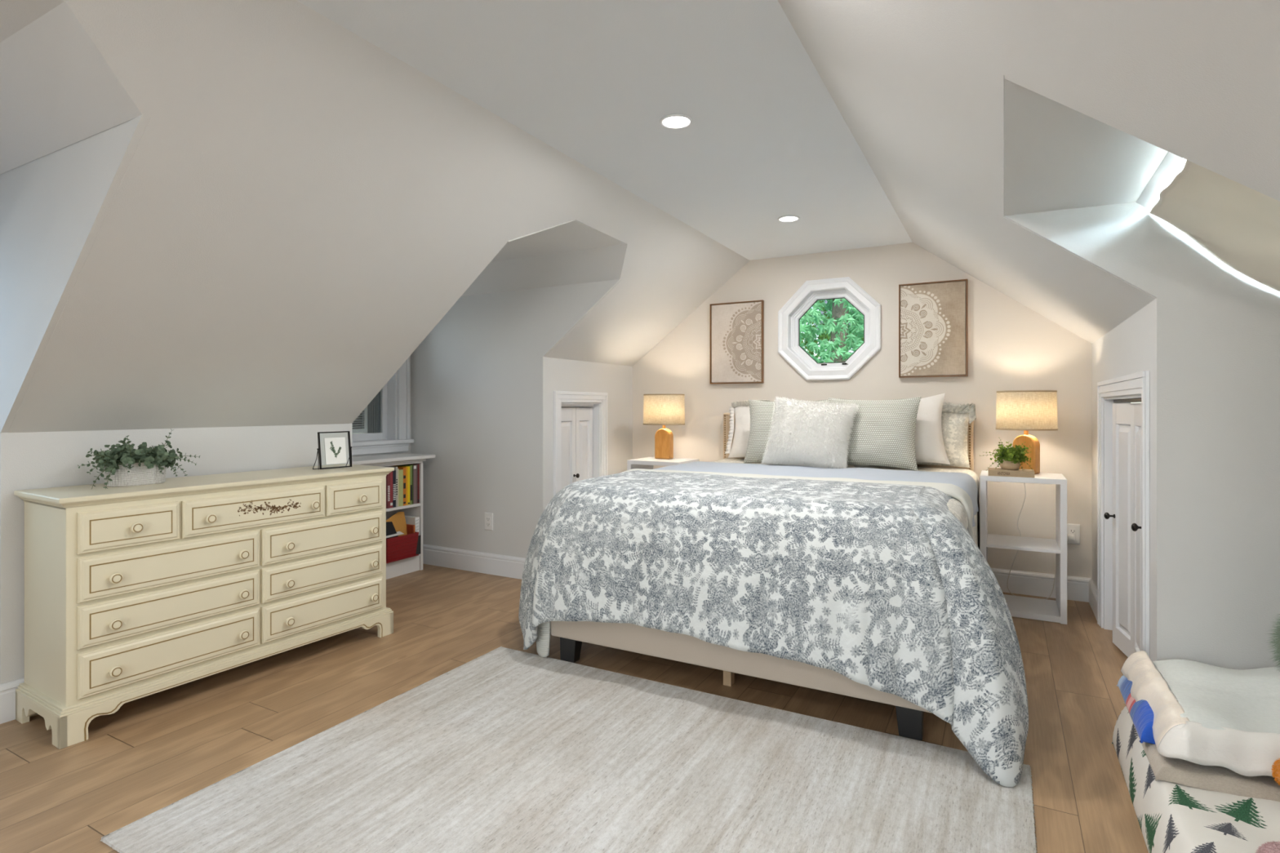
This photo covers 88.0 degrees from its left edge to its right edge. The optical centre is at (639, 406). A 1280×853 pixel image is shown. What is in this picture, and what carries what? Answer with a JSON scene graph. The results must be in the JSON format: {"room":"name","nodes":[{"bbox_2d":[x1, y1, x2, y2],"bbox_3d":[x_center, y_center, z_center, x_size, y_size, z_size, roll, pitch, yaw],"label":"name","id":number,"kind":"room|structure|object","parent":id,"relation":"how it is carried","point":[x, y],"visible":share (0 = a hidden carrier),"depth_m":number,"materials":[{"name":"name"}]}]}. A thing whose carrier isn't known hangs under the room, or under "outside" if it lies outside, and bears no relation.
{"room":"bedroom","nodes":[
{"label":"bedroom","id":0,"kind":"room"},
{"bbox_2d":[0,0,142,174],"bbox_3d":[-2.286,-0.869,1.747,2.011,0.182,1.044,0,0,29],"label":"ceiling","id":1,"kind":"structure","parent":0,"point":[58,91],"depth_m":1.75,"materials":[{"name":"paint"}]},
{"bbox_2d":[0,114,150,684],"bbox_3d":[-2.090,0.159,2.258,1.804,1.963,0.124,0,0,29],"label":"wall","id":2,"kind":"structure","parent":0,"point":[54,206],"depth_m":2.16,"materials":[{"name":"paint"}]},
{"bbox_2d":[18,423,344,679],"bbox_3d":[-1.973,0.619,3.047,0.050,1.043,1.371,0,0,29],"label":"wall","id":3,"kind":"structure","parent":0,"point":[46,460],"depth_m":2.88,"materials":[{"name":"paint"}]},
{"bbox_2d":[0,677,24,724],"bbox_3d":[-1.946,1.071,3.025,0.017,0.138,1.483,0,0,29],"label":"baseboard","id":4,"kind":"structure","parent":3,"relation":"attached to","point":[7,690],"depth_m":2.40,"materials":[{"name":"white paint"}]},
{"bbox_2d":[8,0,749,432],"bbox_3d":[-1.602,-0.506,2.105,1.567,1.206,7.150,0,0,29],"label":"sloped ceiling","id":5,"kind":"structure","parent":0,"point":[297,204],"depth_m":2.41,"materials":[{"name":"paint"}]},
{"bbox_2d":[344,240,508,464],"bbox_3d":[-1.401,0.164,3.521,1.796,1.952,0.090,0,0,29],"label":"dormer","id":6,"kind":"object","parent":5,"relation":"attached to","point":[348,427],"visible":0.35,"depth_m":3.43,"materials":[{"name":"paint"}]},
{"bbox_2d":[410,279,621,558],"bbox_3d":[-0.889,0.164,4.462,1.788,1.952,0.067,0,0,29],"label":"wall","id":7,"kind":"structure","parent":0,"point":[479,377],"depth_m":4.52,"materials":[{"name":"paint"}]},
{"bbox_2d":[351,355,413,457],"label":"window","id":8,"kind":"structure","parent":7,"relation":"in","point":[395,394],"depth_m":4.76,"materials":[{"name":"white paint"}]},
{"bbox_2d":[351,391,380,433],"bbox_3d":[-2.154,-0.012,4.534,0.272,0.480,0.739,0,0,29],"label":"window pane","id":9,"kind":"object","parent":8,"relation":"attached to","point":[368,421],"visible":0.19,"depth_m":4.72,"materials":[{"name":"glass"}]},
{"bbox_2d":[422,544,525,579],"bbox_3d":[-1.159,1.071,4.582,1.200,0.138,0.017,0,0,29],"label":"baseboard","id":10,"kind":"structure","parent":7,"relation":"attached to","point":[504,566],"depth_m":4.56,"materials":[{"name":"white paint"}]},
{"bbox_2d":[484,512,493,530],"bbox_3d":[-1.031,0.785,4.514,0.072,0.118,0.010,0,0,29],"label":"wall outlet","id":11,"kind":"object","parent":7,"relation":"attached to","point":[488,516],"visible":1,"depth_m":4.51,"materials":[{"name":"white plastic"}]},
{"bbox_2d":[486,516,490,526],"bbox_3d":[-1.032,0.785,4.512,0.033,0.066,0.003,0,0,29],"label":"receptacle","id":12,"kind":"object","parent":11,"relation":"attached to","point":[488,518],"depth_m":4.51,"materials":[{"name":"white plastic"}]},
{"bbox_2d":[461,219,626,296],"bbox_3d":[-1.080,-0.863,3.946,2.011,0.193,1.104,0,0,29],"label":"ceiling","id":13,"kind":"structure","parent":0,"point":[574,251],"depth_m":3.98,"materials":[{"name":"paint"}]},
{"bbox_2d":[0,564,1148,852],"bbox_3d":[-0.601,1.170,1.556,5.450,0.060,7.350,0,0,29],"label":"floor","id":14,"kind":"structure","parent":0,"point":[157,750],"depth_m":2.44,"materials":[{"name":"brown wood"}]},
{"bbox_2d":[13,463,394,749],"bbox_3d":[-1.745,0.724,2.865,0.437,0.833,1.327,0,0,31],"label":"dresser","id":15,"kind":"object","parent":14,"relation":"on","point":[133,593],"visible":1,"depth_m":2.53,"materials":[{"name":"beige paint"}]},
{"bbox_2d":[78,429,199,488],"bbox_3d":[-1.964,0.205,2.610,0.389,0.229,0.220,0,0,-43],"label":"planter","id":16,"kind":"object","parent":15,"relation":"on","point":[124,465],"visible":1,"depth_m":2.56,"materials":[{"name":"plant"}]},
{"bbox_2d":[312,431,351,469],"bbox_3d":[-1.516,0.216,3.275,0.062,0.182,0.180,0,0,34],"label":"photo frame","id":17,"kind":"object","parent":15,"relation":"on","point":[335,447],"visible":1,"depth_m":3.26,"materials":[{"name":"black metal"}]},
{"bbox_2d":[351,453,435,579],"bbox_3d":[-1.795,0.740,4.332,0.309,0.800,0.930,0,0,29],"label":"bookcase","id":18,"kind":"object","parent":14,"relation":"on","point":[397,568],"visible":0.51,"depth_m":4.53,"materials":[{"name":"white laminate"}]},
{"bbox_2d":[386,472,390,508],"bbox_3d":[-1.739,0.556,4.423,0.186,0.235,0.020,0,0,29],"label":"book","id":19,"kind":"object","parent":18,"relation":"on","point":[388,476],"visible":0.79,"depth_m":4.37,"materials":[{"name":"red paper"}]},
{"bbox_2d":[384,466,397,506],"bbox_3d":[-1.704,0.539,4.479,0.177,0.268,0.014,0,0,29],"label":"book","id":20,"kind":"object","parent":18,"relation":"on","point":[395,468],"visible":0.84,"depth_m":4.44,"materials":[{"name":"white paper"}]},
{"bbox_2d":[390,471,392,507],"bbox_3d":[-1.731,0.553,4.444,0.190,0.240,0.022,0,0,29],"label":"book","id":21,"kind":"object","parent":18,"relation":"on","point":[391,473],"visible":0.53,"depth_m":4.40,"materials":[{"name":"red paper"}]},
{"bbox_2d":[392,470,395,507],"bbox_3d":[-1.708,0.551,4.459,0.166,0.245,0.024,0,0,29],"label":"book","id":22,"kind":"object","parent":18,"relation":"on","point":[394,471],"visible":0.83,"depth_m":4.42,"materials":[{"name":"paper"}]},
{"bbox_2d":[397,468,398,506],"bbox_3d":[-1.698,0.546,4.489,0.175,0.255,0.008,0,0,29],"label":"book","id":23,"kind":"object","parent":18,"relation":"on","point":[397,468],"visible":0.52,"depth_m":4.44,"materials":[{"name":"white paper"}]},
{"bbox_2d":[398,469,403,506],"bbox_3d":[-1.682,0.551,4.507,0.165,0.245,0.036,0,0,29],"label":"book","id":24,"kind":"object","parent":18,"relation":"on","point":[400,471],"visible":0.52,"depth_m":4.47,"materials":[{"name":"white paper"}]},
{"bbox_2d":[394,466,407,505],"bbox_3d":[-1.658,0.542,4.550,0.164,0.262,0.014,0,0,29],"label":"book","id":25,"kind":"object","parent":18,"relation":"on","point":[394,466],"visible":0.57,"depth_m":4.51,"materials":[{"name":"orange paper"}]},
{"bbox_2d":[397,467,405,506],"bbox_3d":[-1.672,0.546,4.535,0.176,0.255,0.022,0,0,29],"label":"book","id":26,"kind":"object","parent":18,"relation":"on","point":[403,468],"visible":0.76,"depth_m":4.49,"materials":[{"name":"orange paper"}]},
{"bbox_2d":[393,465,409,505],"bbox_3d":[-1.649,0.542,4.565,0.164,0.262,0.020,0,0,29],"label":"book","id":27,"kind":"object","parent":18,"relation":"on","point":[408,467],"visible":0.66,"depth_m":4.52,"materials":[{"name":"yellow paper"}]},
{"bbox_2d":[386,531,418,563],"bbox_3d":[-1.669,0.944,4.482,0.201,0.158,0.270,0,0,29],"label":"file box","id":28,"kind":"object","parent":18,"relation":"on","point":[402,547],"visible":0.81,"depth_m":4.43,"materials":[{"name":"red cardboard"}]},
{"bbox_2d":[386,521,398,538],"bbox_3d":[-1.653,0.877,4.426,0.006,0.235,0.210,0,0,29],"label":"folder","id":29,"kind":"object","parent":28,"relation":"in","point":[390,530],"visible":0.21,"depth_m":4.41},
{"bbox_2d":[386,531,404,537],"bbox_3d":[-1.674,0.856,4.449,0.115,0.021,0.190,0,0,29],"label":"papers","id":30,"kind":"object","parent":28,"relation":"on","point":[398,533],"visible":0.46,"depth_m":4.43,"materials":[{"name":"white paper"}]},
{"bbox_2d":[386,511,407,536],"bbox_3d":[-1.668,0.858,4.468,0.022,0.274,0.250,0,0,29],"label":"manila folder","id":31,"kind":"object","parent":28,"relation":"in","point":[398,520],"visible":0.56,"depth_m":4.52,"materials":[{"name":"orange paper"}]},
{"bbox_2d":[406,524,413,534],"bbox_3d":[-1.626,0.918,4.588,0.160,0.200,0.008,0,0,29],"label":"booklet","id":32,"kind":"object","parent":28,"relation":"in","point":[410,528],"visible":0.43,"depth_m":4.56,"materials":[{"name":"red paper"}]},
{"bbox_2d":[398,464,412,504],"bbox_3d":[-1.645,0.539,4.586,0.176,0.268,0.018,0,0,29],"label":"book","id":33,"kind":"object","parent":18,"relation":"on","point":[411,466],"visible":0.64,"depth_m":4.54,"materials":[{"name":"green paper"}]},
{"bbox_2d":[404,463,413,504],"bbox_3d":[-1.633,0.536,4.596,0.165,0.275,0.010,0,0,29],"label":"book","id":34,"kind":"object","parent":18,"relation":"on","point":[410,464],"visible":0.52,"depth_m":4.55,"materials":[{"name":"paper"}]},
{"bbox_2d":[413,464,416,504],"bbox_3d":[-1.629,0.539,4.616,0.176,0.268,0.026,0,0,29],"label":"book","id":35,"kind":"object","parent":18,"relation":"on","point":[414,465],"visible":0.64,"depth_m":4.57,"materials":[{"name":"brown paper"}]},
{"bbox_2d":[412,463,419,503],"bbox_3d":[-1.613,0.537,4.642,0.174,0.272,0.016,0,0,29],"label":"book","id":36,"kind":"object","parent":18,"relation":"on","point":[418,464],"visible":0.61,"depth_m":4.60,"materials":[{"name":"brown paper"}]},
{"bbox_2d":[416,464,417,503],"bbox_3d":[-1.613,0.538,4.628,0.160,0.270,0.008,0,0,29],"label":"book","id":37,"kind":"object","parent":18,"relation":"on","point":[416,464],"visible":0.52,"depth_m":4.59,"materials":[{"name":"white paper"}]},
{"bbox_2d":[415,535,420,554],"bbox_3d":[-1.635,0.960,4.630,0.230,0.128,0.055,0,0,29],"label":"file box","id":38,"kind":"object","parent":18,"relation":"on","point":[418,548],"visible":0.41,"depth_m":4.58,"materials":[{"name":"black cardboard"}]},
{"bbox_2d":[404,515,419,535],"bbox_3d":[-1.613,0.893,4.623,0.171,0.250,0.038,0,0,29],"label":"paper packet","id":39,"kind":"object","parent":38,"relation":"in","point":[411,520],"visible":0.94,"depth_m":4.59,"materials":[{"name":"white paper"}]},
{"bbox_2d":[100,646,1037,852],"bbox_3d":[-0.093,1.134,1.913,2.157,0.012,1.585,0,0,29],"label":"area rug","id":40,"kind":"object","parent":14,"relation":"on","point":[504,750],"visible":0.97,"depth_m":1.99,"materials":[{"name":"beige carpet"}]},
{"bbox_2d":[626,457,698,470],"bbox_3d":[0.169,0.761,4.763,0.405,0.757,0.345,0,0,29],"label":"nightstand","id":41,"kind":"object","parent":14,"relation":"on","point":[647,463],"visible":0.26,"depth_m":4.70,"materials":[{"name":"white laminate"}]},
{"bbox_2d":[643,393,684,459],"bbox_3d":[0.175,0.147,4.831,0.306,0.470,0.306,0,0,27],"label":"table lamp","id":42,"kind":"object","parent":41,"relation":"on","point":[659,409],"visible":1,"depth_m":4.72,"materials":[{"name":"beige fabric"}]},
{"bbox_2d":[551,413,973,741],"bbox_3d":[0.826,0.594,3.559,1.644,1.092,2.235,0,0,29],"label":"frame","id":43,"kind":"object","parent":14,"relation":"on","point":[684,648],"visible":0.21,"depth_m":2.60,"materials":[{"name":"beige fabric"}]},
{"bbox_2d":[710,457,979,549],"bbox_3d":[0.880,0.708,3.660,1.758,0.665,1.827,0,0,29],"label":"mattress","id":44,"kind":"object","parent":43,"relation":"on","point":[954,505],"visible":0.08,"depth_m":3.84,"materials":[{"name":"beige fabric"}]},
{"bbox_2d":[724,399,769,457],"bbox_3d":[0.924,0.160,4.565,0.684,0.414,0.187,0,0,27],"label":"pillow","id":45,"kind":"object","parent":44,"relation":"on","point":[742,412],"visible":0.35,"depth_m":4.65,"materials":[{"name":"white fabric"}]},
{"bbox_2d":[518,470,1028,786],"bbox_3d":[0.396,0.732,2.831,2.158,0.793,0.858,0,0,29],"label":"comforter","id":46,"kind":"object","parent":44,"relation":"on","point":[881,587],"visible":0.99,"depth_m":2.38,"materials":[{"name":"grey fabric"}]},
{"bbox_2d":[743,399,828,463],"bbox_3d":[0.949,0.165,4.281,0.558,0.424,0.214,0,0,31],"label":"cushion","id":47,"kind":"object","parent":44,"relation":"on","point":[761,411],"visible":0.27,"depth_m":4.31,"materials":[{"name":"beige fabric"}]},
{"bbox_2d":[619,468,973,539],"bbox_3d":[0.647,0.560,3.265,1.790,0.445,0.288,0,0,28],"label":"coverlet","id":48,"kind":"object","parent":44,"relation":"on","point":[953,491],"visible":0.3,"depth_m":2.96,"materials":[{"name":"white fabric"}]},
{"bbox_2d":[654,461,978,526],"bbox_3d":[0.867,0.580,3.659,1.796,0.442,0.848,0,0,29],"label":"sheet","id":49,"kind":"object","parent":44,"relation":"on","point":[966,482],"visible":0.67,"depth_m":3.62,"materials":[{"name":"fabric"}]},
{"bbox_2d":[760,396,857,468],"bbox_3d":[1.035,0.173,4.062,0.561,0.482,0.290,0,0,33],"label":"cushion","id":50,"kind":"object","parent":49,"relation":"on","point":[810,433],"visible":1,"depth_m":3.99,"materials":[{"name":"grey fabric"}]},
{"bbox_2d":[756,463,946,472],"bbox_3d":[1.081,0.604,4.044,1.743,0.473,0.131,0,0,28],"label":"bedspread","id":51,"kind":"object","parent":44,"relation":"on","point":[757,464],"visible":0.02,"depth_m":3.92,"materials":[{"name":"grey fabric"}]},
{"bbox_2d":[828,396,920,471],"bbox_3d":[1.398,0.160,4.020,0.553,0.434,0.213,0,0,33],"label":"cushion","id":52,"kind":"object","parent":44,"relation":"on","point":[882,433],"visible":0.73,"depth_m":3.93,"materials":[{"name":"beige fabric"}]},
{"bbox_2d":[853,393,950,467],"bbox_3d":[1.601,0.158,4.112,0.600,0.476,0.201,0,0,31],"label":"pillow","id":53,"kind":"object","parent":44,"relation":"on","point":[929,442],"visible":0.31,"depth_m":3.98,"materials":[{"name":"white fabric"}]},
{"bbox_2d":[916,401,976,467],"bbox_3d":[1.747,0.170,4.147,0.633,0.404,0.180,0,0,23],"label":"pillow","id":54,"kind":"object","parent":44,"relation":"on","point":[955,418],"visible":0.4,"depth_m":4.01,"materials":[{"name":"beige fabric"}]},
{"bbox_2d":[979,470,1066,624],"bbox_3d":[2.134,0.761,3.708,0.405,0.757,0.345,0,0,29],"label":"nightstand","id":55,"kind":"object","parent":14,"relation":"on","point":[1045,610],"visible":0.83,"depth_m":3.60,"materials":[{"name":"white laminate"}]},
{"bbox_2d":[988,467,1035,477],"bbox_3d":[2.047,0.366,3.660,0.220,0.032,0.151,0,0,28],"label":"book","id":56,"kind":"object","parent":55,"relation":"on","point":[1020,473],"visible":0.99,"depth_m":3.60,"materials":[{"name":"paper"}]},
{"bbox_2d":[979,439,1032,471],"bbox_3d":[2.046,0.274,3.677,0.211,0.206,0.222,0,0,-21],"label":"potted plant","id":57,"kind":"object","parent":56,"relation":"on","point":[1010,459],"visible":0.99,"depth_m":3.64,"materials":[{"name":"green plant"}]},
{"bbox_2d":[986,533,1060,553],"bbox_3d":[2.134,0.766,3.708,0.345,0.016,0.339,0,0,29],"label":"shelf","id":58,"kind":"object","parent":55,"relation":"attached to","point":[999,541],"depth_m":3.66,"materials":[{"name":"white laminate"}]},
{"bbox_2d":[1003,594,1060,622],"bbox_3d":[2.134,1.121,3.708,0.345,0.031,0.339,0,0,29],"label":"shelf","id":59,"kind":"object","parent":55,"relation":"attached to","point":[1045,610],"depth_m":3.62,"materials":[{"name":"white laminate"}]},
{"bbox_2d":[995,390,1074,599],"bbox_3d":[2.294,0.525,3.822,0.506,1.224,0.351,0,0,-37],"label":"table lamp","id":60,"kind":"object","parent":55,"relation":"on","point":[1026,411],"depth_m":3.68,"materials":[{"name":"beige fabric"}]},
{"bbox_2d":[1111,706,1279,852],"bbox_3d":[1.758,1.049,1.539,0.965,0.188,1.077,0,0,29],"label":"duvet","id":61,"kind":"object","parent":14,"relation":"on","point":[1172,818],"visible":0.52,"depth_m":1.62,"materials":[{"name":"white fabric"}]},
{"bbox_2d":[1123,702,1279,801],"bbox_3d":[1.849,0.958,1.760,0.858,0.051,0.522,0,0,29],"label":"throw","id":62,"kind":"object","parent":61,"relation":"on","point":[1175,771],"visible":0.26,"depth_m":1.70,"materials":[{"name":"beige fabric"}]},
{"bbox_2d":[1116,675,1155,744],"bbox_3d":[1.781,0.910,1.909,0.619,0.078,0.437,0,0,29],"label":"fleece","id":63,"kind":"object","parent":62,"relation":"on","point":[1141,713],"visible":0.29,"depth_m":1.95},
{"bbox_2d":[1120,650,1279,777],"bbox_3d":[1.910,0.861,1.765,0.960,0.137,0.594,0,0,29],"label":"blanket","id":64,"kind":"object","parent":62,"relation":"on","point":[1205,714],"visible":0.98,"depth_m":1.84,"materials":[{"name":"white fabric"}]},
{"bbox_2d":[1265,613,1279,671],"bbox_3d":[1.948,0.679,1.817,0.349,0.343,0.286,0,0,38],"label":"cushion","id":65,"kind":"object","parent":64,"relation":"on","point":[1277,643],"visible":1,"depth_m":1.90,"materials":[{"name":"fabric"}]},
{"bbox_2d":[1255,840,1279,852],"bbox_3d":[1.327,0.946,1.354,0.108,0.095,0.112,0,0,29],"label":"plush toy","id":66,"kind":"object","parent":61,"relation":"on","point":[1268,847],"visible":1,"depth_m":1.37,"materials":[{"name":"pink fabric"}]},
{"bbox_2d":[1271,758,1279,785],"bbox_3d":[1.561,0.880,1.573,0.096,0.092,0.082,0,0,29],"label":"plush toy","id":67,"kind":"object","parent":61,"relation":"on","point":[1276,766],"visible":1,"depth_m":1.59,"materials":[{"name":"orange fabric"}]},
{"bbox_2d":[561,406,587,407],"bbox_3d":[-0.662,0.515,4.823,0.460,1.250,0.670,0,0,29],"label":"wall","id":68,"kind":"structure","parent":0,"point":[562,406],"depth_m":5.00,"materials":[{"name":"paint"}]},
{"bbox_2d":[547,357,632,503],"bbox_3d":[-0.355,0.410,4.853,0.050,1.460,1.132,0,0,29],"label":"wall","id":69,"kind":"structure","parent":0,"point":[563,375],"depth_m":4.97,"materials":[{"name":"paint"}]},
{"bbox_2d":[553,391,608,496],"bbox_3d":[-0.452,0.519,4.707,0.120,1.241,0.660,0,0,29],"label":"door","id":70,"kind":"structure","parent":69,"relation":"in","point":[576,430],"depth_m":4.75,"materials":[{"name":"white paint"}]},
{"bbox_2d":[296,0,912,260],"bbox_3d":[-0.428,-1.094,1.461,1.111,0.050,7.150,0,0,29],"label":"ceiling","id":71,"kind":"structure","parent":0,"point":[766,140],"depth_m":2.30,"materials":[{"name":"paint"}]},
{"bbox_2d":[659,113,693,128],"bbox_3d":[0.136,-1.065,2.483,0.124,0.007,0.124,0,0,29],"label":"recessed light","id":72,"kind":"object","parent":71,"relation":"in","point":[674,121],"visible":1,"depth_m":2.48,"materials":[{"name":"white paint"}]},
{"bbox_2d":[662,116,689,127],"bbox_3d":[0.136,-1.067,2.483,0.102,0.002,0.102,0,0,29],"label":"diffuser","id":73,"kind":"object","parent":72,"relation":"attached to","point":[668,122],"depth_m":2.49,"materials":[{"name":"white plastic"}]},
{"bbox_2d":[777,215,799,222],"bbox_3d":[0.845,-1.065,3.770,0.124,0.007,0.124,0,0,29],"label":"recessed light","id":74,"kind":"object","parent":71,"relation":"in","point":[785,218],"visible":1,"depth_m":3.76,"materials":[{"name":"white paint"}]},
{"bbox_2d":[779,217,797,221],"bbox_3d":[0.845,-1.067,3.770,0.102,0.002,0.102,0,0,29],"label":"diffuser","id":75,"kind":"object","parent":74,"relation":"attached to","point":[781,219],"depth_m":3.78,"materials":[{"name":"white plastic"}]},
{"bbox_2d":[632,242,1092,577],"bbox_3d":[1.353,0.035,4.619,3.170,2.209,0.100,0,0,29],"label":"wall","id":76,"kind":"structure","parent":0,"point":[1011,346],"depth_m":4.27,"materials":[{"name":"paint"}]},
{"bbox_2d":[710,299,764,383],"bbox_3d":[0.712,-0.467,4.891,0.409,0.599,0.035,0,0,29],"label":"wall art","id":77,"kind":"object","parent":76,"relation":"attached to","point":[736,328],"visible":1,"depth_m":4.88,"materials":[{"name":"brown wood"}]},
{"bbox_2d":[722,302,761,382],"bbox_3d":[0.745,-0.467,4.858,0.297,0.577,0.002,0,0,29],"label":"print","id":78,"kind":"object","parent":77,"relation":"attached to","point":[741,321],"depth_m":4.86},
{"bbox_2d":[777,276,880,380],"bbox_3d":[1.319,-0.530,4.622,0.696,0.696,0.126,0,0,29],"label":"window","id":79,"kind":"structure","parent":76,"relation":"in","point":[789,315],"depth_m":4.62,"materials":[{"name":"white paint"}]},
{"bbox_2d":[898,279,968,377],"bbox_3d":[1.876,-0.491,4.252,0.404,0.608,0.035,0,0,29],"label":"wall art","id":80,"kind":"object","parent":76,"relation":"attached to","point":[932,314],"visible":1,"depth_m":4.24,"materials":[{"name":"brown wood"}]},
{"bbox_2d":[900,285,951,375],"bbox_3d":[1.833,-0.491,4.261,0.297,0.586,0.002,0,0,29],"label":"print","id":81,"kind":"object","parent":80,"relation":"attached to","point":[925,310],"depth_m":4.26},
{"bbox_2d":[991,568,1092,602],"bbox_3d":[1.281,1.071,4.591,3.070,0.138,0.017,0,0,29],"label":"baseboard","id":82,"kind":"structure","parent":76,"relation":"attached to","point":[1026,583],"depth_m":3.98,"materials":[{"name":"white paint"}]},
{"bbox_2d":[1066,523,1079,544],"bbox_3d":[2.546,0.752,3.901,0.072,0.118,0.010,0,0,29],"label":"wall outlet","id":83,"kind":"object","parent":76,"relation":"attached to","point":[1073,529],"visible":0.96,"depth_m":3.89,"materials":[{"name":"white plastic"}]},
{"bbox_2d":[1069,528,1075,539],"bbox_3d":[2.544,0.752,3.898,0.033,0.066,0.003,0,0,29],"label":"receptacle","id":84,"kind":"object","parent":83,"relation":"attached to","point":[1072,531],"depth_m":3.90,"materials":[{"name":"white plastic"}]},
{"bbox_2d":[777,0,1279,343],"bbox_3d":[0.498,-0.736,0.953,1.001,0.746,7.150,0,0,29],"label":"sloped ceiling","id":85,"kind":"structure","parent":0,"point":[917,85],"depth_m":1.44,"materials":[{"name":"paint"}]},
{"bbox_2d":[1004,77,1168,215],"bbox_3d":[1.227,-0.706,1.819,0.399,0.030,1.190,0,0,29],"label":"wall","id":86,"kind":"structure","parent":0,"point":[1057,156],"depth_m":1.85,"materials":[{"name":"paint"}]},
{"bbox_2d":[1092,300,1154,661],"bbox_3d":[2.238,0.389,3.039,0.100,1.503,1.818,0,0,29],"label":"wall","id":87,"kind":"structure","parent":0,"point":[1127,348],"depth_m":2.69,"materials":[{"name":"paint"}]},
{"bbox_2d":[1088,578,1097,620],"bbox_3d":[2.521,1.071,3.678,0.017,0.138,0.425,0,0,29],"label":"baseboard","id":88,"kind":"structure","parent":87,"relation":"attached to","point":[1092,588],"depth_m":3.69,"materials":[{"name":"white paint"}]},
{"bbox_2d":[1097,370,1149,657],"bbox_3d":[2.138,0.507,2.882,0.144,1.265,1.300,0,0,29],"label":"door","id":89,"kind":"structure","parent":87,"relation":"in","point":[1122,425],"depth_m":3.00,"materials":[{"name":"white paint"}]},
{"bbox_2d":[1004,199,1279,669],"bbox_3d":[1.937,0.205,2.129,1.351,1.870,0.077,0,0,27],"label":"wall","id":90,"kind":"structure","parent":0,"point":[1217,327],"depth_m":2.16,"materials":[{"name":"paint"}]},
{"bbox_2d":[1004,75,1279,200],"bbox_3d":[1.352,0.205,1.061,1.350,1.870,0.070,0,0,29],"label":"skylight","id":91,"kind":"object","parent":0,"point":[1008,78],"visible":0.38,"depth_m":1.29,"materials":[{"name":"paint"}]},
{"bbox_3d":[2.185,-0.010,1.299,0.221,0.191,1.200,0,0,29],"label":"wall","id":92,"kind":"structure","parent":0,"visible":0},
{"bbox_2d":[1136,151,1186,208],"bbox_3d":[1.768,-0.411,1.520,0.855,0.706,1.235,0,0,29],"label":"window","id":93,"kind":"structure","parent":92,"relation":"in","point":[1171,165],"depth_m":1.98,"materials":[{"name":"white glass"}]},
{"bbox_2d":[1149,160,1279,292],"bbox_3d":[1.775,-0.324,1.526,0.822,0.662,1.160,0,0,29],"label":"fabric panel","id":94,"kind":"object","parent":92,"relation":"on","point":[1238,224],"visible":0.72,"depth_m":1.91,"materials":[{"name":"beige fabric"}]},
{"label":"outside","id":95,"kind":"structure","parent":0,"visible":0},
{"bbox_3d":[22.893,4.190,41.734,120.000,0.100,84.800,0,0,29],"label":"ground","id":96,"kind":"structure","parent":95,"visible":0},
{"bbox_2d":[800,298,863,363],"bbox_3d":[2.831,-0.108,9.794,4.444,8.509,3.256,0,0,36],"label":"maple tree","id":97,"kind":"object","parent":96,"relation":"on","point":[840,309],"visible":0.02,"depth_m":8.99,"materials":[{"name":"green plant"}]},
{"bbox_2d":[800,299,863,362],"bbox_3d":[4.056,-0.181,14.049,8.153,8.652,3.493,0,0,29],"label":"maple tree","id":98,"kind":"object","parent":96,"relation":"on","point":[824,335],"visible":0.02,"depth_m":13.38,"materials":[{"name":"green plant"}]},
{"bbox_2d":[813,300,863,359],"bbox_3d":[10.499,-0.220,27.146,5.900,8.720,4.300,0,0,29],"label":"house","id":99,"kind":"structure","parent":96,"relation":"on","point":[825,301],"depth_m":26.93,"materials":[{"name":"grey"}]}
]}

